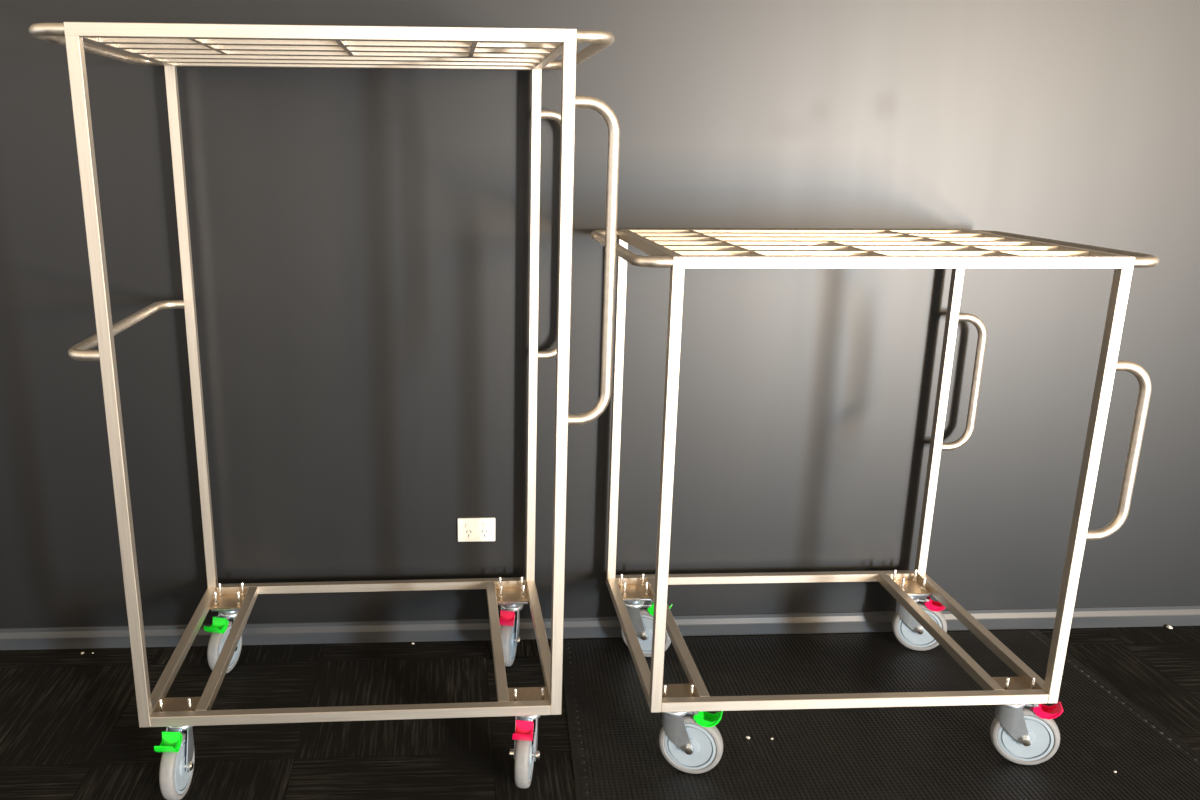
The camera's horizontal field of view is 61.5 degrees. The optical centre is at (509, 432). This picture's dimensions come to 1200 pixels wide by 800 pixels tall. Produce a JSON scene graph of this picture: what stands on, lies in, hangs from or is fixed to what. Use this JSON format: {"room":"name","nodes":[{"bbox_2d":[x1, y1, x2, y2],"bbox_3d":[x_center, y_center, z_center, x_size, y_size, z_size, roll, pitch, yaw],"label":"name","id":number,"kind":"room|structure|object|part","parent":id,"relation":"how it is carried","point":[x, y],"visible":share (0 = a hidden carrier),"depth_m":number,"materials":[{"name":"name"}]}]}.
{"room":"storage room","nodes":[
{"label":"storage room","id":0,"kind":"room"},
{"bbox_2d":[0,0,1199,627],"bbox_3d":[0.779,-0.819,2.855,13.500,3.000,0.120,-1,16,-3],"label":"wall","id":1,"kind":"structure","parent":0,"point":[359,237],"depth_m":2.89,"materials":[{"name":"grey paint"}]},
{"bbox_2d":[458,517,494,541],"bbox_3d":[-0.099,0.297,3.053,0.115,0.076,0.012,-1,16,-3],"label":"power outlet","id":2,"kind":"object","parent":1,"relation":"attached to","point":[469,529],"visible":1,"depth_m":3.05,"materials":[{"name":"white plastic"}]},
{"bbox_2d":[0,605,1199,649],"bbox_3d":[0.775,0.610,3.191,13.500,0.067,0.014,-1,16,-3],"label":"baseboard","id":3,"kind":"structure","parent":1,"relation":"attached to","point":[1172,615],"depth_m":3.15,"materials":[{"name":"grey paint"}]},
{"bbox_2d":[0,626,1199,799],"bbox_3d":[1.125,2.422,-2.983,13.500,0.050,13.100,-1,16,-3],"label":"floor","id":4,"kind":"structure","parent":0,"point":[70,729],"depth_m":2.70,"materials":[{"name":"black carpet"}]},
{"bbox_2d":[29,22,619,799],"bbox_3d":[-0.376,-0.051,2.485,1.153,1.711,0.785,-1,16,-4],"label":"trolley","id":5,"kind":"object","parent":4,"relation":"on","point":[170,46],"visible":1,"depth_m":2.30,"materials":[{"name":"metal"}]},
{"bbox_3d":[-0.834,-0.052,2.110,0.025,1.510,0.025,-1,16,-4],"label":"post","id":6,"kind":"part","parent":5,"relation":"part of","materials":[{"name":"metal"}]},
{"bbox_3d":[-0.907,-0.256,2.417,0.082,0.024,0.733,-1,16,-4],"label":"push handle","id":7,"kind":"part","parent":5,"relation":"part of","materials":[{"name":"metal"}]},
{"bbox_3d":[-0.853,-0.863,2.248,0.025,0.025,0.684,-1,16,-4],"label":"rail","id":8,"kind":"part","parent":5,"relation":"part of","materials":[{"name":"metal"}]},
{"bbox_3d":[-0.781,0.655,2.378,0.096,0.005,0.096,-1,16,-4],"label":"mounting plate","id":9,"kind":"part","parent":5,"relation":"part of","materials":[{"name":"metal"}]},
{"bbox_3d":[-0.861,0.566,2.653,0.025,0.025,0.684,-1,16,-4],"label":"rail","id":10,"kind":"part","parent":5,"relation":"part of","materials":[{"name":"metal"}]},
{"bbox_3d":[-0.880,-0.245,2.791,0.025,1.510,0.025,-1,16,-4],"label":"post","id":11,"kind":"part","parent":5,"relation":"part of","materials":[{"name":"metal"}]},
{"bbox_3d":[-0.819,0.501,2.944,0.090,0.008,0.090,-1,16,-4],"label":"swivel plate","id":12,"kind":"part","parent":5,"relation":"part of","materials":[{"name":"metal"}]},
{"bbox_3d":[-0.739,0.565,2.661,0.025,0.025,0.684,-1,16,-4],"label":"rail","id":13,"kind":"part","parent":5,"relation":"part of","materials":[{"name":"metal"}]},
{"bbox_3d":[-0.819,0.495,2.942,0.096,0.005,0.096,-1,16,-4],"label":"mounting plate","id":14,"kind":"part","parent":5,"relation":"part of","materials":[{"name":"metal"}]},
{"bbox_3d":[-0.355,-0.772,1.938,0.976,0.025,0.026,-1,16,-4],"label":"rail","id":15,"kind":"part","parent":5,"relation":"part of","materials":[{"name":"metal"}]},
{"bbox_3d":[-0.364,0.657,2.343,0.925,0.025,0.025,-1,16,-4],"label":"rail","id":16,"kind":"part","parent":5,"relation":"part of","materials":[{"name":"metal"}]},
{"bbox_3d":[-0.402,-0.966,2.619,0.976,0.025,0.026,-1,16,-4],"label":"rail","id":17,"kind":"part","parent":5,"relation":"part of","materials":[{"name":"metal"}]},
{"bbox_3d":[-0.410,0.464,3.024,0.925,0.025,0.025,-1,16,-4],"label":"rail","id":18,"kind":"part","parent":5,"relation":"part of","materials":[{"name":"metal"}]},
{"bbox_3d":[-0.035,0.556,2.706,0.025,0.025,0.684,-1,16,-4],"label":"rail","id":19,"kind":"part","parent":5,"relation":"part of","materials":[{"name":"metal"}]},
{"bbox_3d":[0.007,0.485,2.995,0.096,0.005,0.096,-1,16,-4],"label":"mounting plate","id":20,"kind":"part","parent":5,"relation":"part of","materials":[{"name":"metal"}]},
{"bbox_3d":[0.007,0.491,2.997,0.090,0.008,0.090,-1,16,-4],"label":"swivel plate","id":21,"kind":"part","parent":5,"relation":"part of","materials":[{"name":"metal"}]},
{"bbox_3d":[0.045,0.645,2.431,0.096,0.005,0.096,-1,16,-4],"label":"mounting plate","id":22,"kind":"part","parent":5,"relation":"part of","materials":[{"name":"metal"}]},
{"bbox_3d":[0.068,-0.257,2.852,0.025,1.510,0.025,-1,16,-4],"label":"post","id":23,"kind":"part","parent":5,"relation":"part of","materials":[{"name":"metal"}]},
{"bbox_3d":[0.087,0.554,2.714,0.025,0.025,0.684,-1,16,-4],"label":"rail","id":24,"kind":"part","parent":5,"relation":"part of","materials":[{"name":"metal"}]},
{"bbox_3d":[0.096,-0.875,2.309,0.025,0.025,0.684,-1,16,-4],"label":"rail","id":25,"kind":"part","parent":5,"relation":"part of","materials":[{"name":"metal"}]},
{"bbox_3d":[0.129,-0.537,2.777,0.096,0.679,0.024,-1,16,-4],"label":"handle","id":26,"kind":"part","parent":5,"relation":"part of","materials":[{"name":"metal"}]},
{"bbox_3d":[0.114,-0.063,2.171,0.025,1.510,0.025,-1,16,-4],"label":"post","id":27,"kind":"part","parent":5,"relation":"part of","materials":[{"name":"metal"}]},
{"bbox_3d":[0.175,-0.345,2.095,0.096,0.682,0.024,-1,16,-4],"label":"handle","id":28,"kind":"part","parent":5,"relation":"part of","materials":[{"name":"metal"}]},
{"bbox_2d":[562,630,1199,799],"bbox_3d":[0.969,0.880,2.361,1.707,0.003,1.725,-1,16,-3],"label":"rubber mat","id":29,"kind":"object","parent":4,"relation":"on","point":[920,752],"visible":0.9,"depth_m":2.66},
{"bbox_2d":[591,229,1158,773],"bbox_3d":[0.820,0.141,2.634,1.172,1.269,0.741,0,16,-3],"label":"trolley","id":30,"kind":"object","parent":29,"relation":"on","point":[1023,730],"visible":0.99,"depth_m":2.44,"materials":[{"name":"metal"}]},
{"bbox_3d":[0.314,-0.049,2.925,0.025,1.068,0.025,0,16,-3],"label":"post","id":31,"kind":"part","parent":30,"relation":"part of","materials":[{"name":"metal"}]},
{"bbox_3d":[0.329,0.550,2.724,0.025,0.025,0.689,0,16,-3],"label":"rail","id":32,"kind":"part","parent":30,"relation":"part of","materials":[{"name":"metal"}]},
{"bbox_3d":[0.375,0.479,3.015,0.096,0.005,0.096,0,16,-3],"label":"mounting plate","id":33,"kind":"part","parent":30,"relation":"part of","materials":[{"name":"metal"}]},
{"bbox_3d":[0.375,0.485,3.017,0.090,0.008,0.090,0,16,-3],"label":"swivel plate","id":34,"kind":"part","parent":30,"relation":"part of","materials":[{"name":"metal"}]},
{"bbox_3d":[0.335,-0.454,2.440,0.025,0.025,0.689,0,16,-3],"label":"rail","id":35,"kind":"part","parent":30,"relation":"part of","materials":[{"name":"metal"}]},
{"bbox_3d":[0.350,0.146,2.239,0.025,1.068,0.025,0,16,-3],"label":"post","id":36,"kind":"part","parent":30,"relation":"part of","materials":[{"name":"metal"}]},
{"bbox_3d":[0.451,0.549,2.731,0.025,0.025,0.689,0,16,-3],"label":"rail","id":37,"kind":"part","parent":30,"relation":"part of","materials":[{"name":"metal"}]},
{"bbox_3d":[0.405,0.640,2.445,0.096,0.005,0.096,0,16,-3],"label":"mounting plate","id":38,"kind":"part","parent":30,"relation":"part of","materials":[{"name":"metal"}]},
{"bbox_3d":[0.793,0.449,3.092,0.941,0.025,0.025,0,16,-3],"label":"rail","id":39,"kind":"part","parent":30,"relation":"part of","materials":[{"name":"metal"}]},
{"bbox_3d":[0.799,-0.555,2.808,0.992,0.025,0.026,0,16,-3],"label":"rail","id":40,"kind":"part","parent":30,"relation":"part of","materials":[{"name":"metal"}]},
{"bbox_3d":[0.830,0.643,2.405,0.941,0.025,0.025,0,16,-3],"label":"rail","id":41,"kind":"part","parent":30,"relation":"part of","materials":[{"name":"metal"}]},
{"bbox_3d":[0.835,-0.360,2.121,0.992,0.025,0.026,0,16,-3],"label":"rail","id":42,"kind":"part","parent":30,"relation":"part of","materials":[{"name":"metal"}]},
{"bbox_3d":[1.218,0.471,3.058,0.096,0.005,0.096,0,16,-3],"label":"mounting plate","id":43,"kind":"part","parent":30,"relation":"part of","materials":[{"name":"metal"}]},
{"bbox_3d":[1.218,0.478,3.059,0.090,0.008,0.090,0,16,-3],"label":"swivel plate","id":44,"kind":"part","parent":30,"relation":"part of","materials":[{"name":"metal"}]},
{"bbox_3d":[1.278,-0.057,2.974,0.025,1.068,0.025,0,16,-3],"label":"post","id":45,"kind":"part","parent":30,"relation":"part of","materials":[{"name":"metal"}]},
{"bbox_3d":[1.172,0.543,2.767,0.025,0.025,0.689,0,16,-3],"label":"rail","id":46,"kind":"part","parent":30,"relation":"part of","materials":[{"name":"metal"}]},
{"bbox_3d":[1.339,-0.145,2.953,0.098,0.415,0.024,0,16,-3],"label":"handle","id":47,"kind":"part","parent":30,"relation":"part of","materials":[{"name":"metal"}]},
{"bbox_3d":[1.294,0.542,2.773,0.025,0.025,0.689,0,16,-3],"label":"rail","id":48,"kind":"part","parent":30,"relation":"part of","materials":[{"name":"metal"}]},
{"bbox_3d":[1.248,0.633,2.488,0.096,0.005,0.096,0,16,-3],"label":"mounting plate","id":49,"kind":"part","parent":30,"relation":"part of","materials":[{"name":"metal"}]},
{"bbox_3d":[1.300,-0.462,2.489,0.025,0.025,0.689,0,16,-3],"label":"rail","id":50,"kind":"part","parent":30,"relation":"part of","materials":[{"name":"metal"}]},
{"bbox_3d":[1.315,0.138,2.288,0.025,1.068,0.025,0,16,-3],"label":"post","id":51,"kind":"part","parent":30,"relation":"part of","materials":[{"name":"metal"}]},
{"bbox_3d":[1.375,0.045,2.265,0.098,0.424,0.024,0,16,-3],"label":"handle","id":52,"kind":"part","parent":30,"relation":"part of","materials":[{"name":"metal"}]}
]}

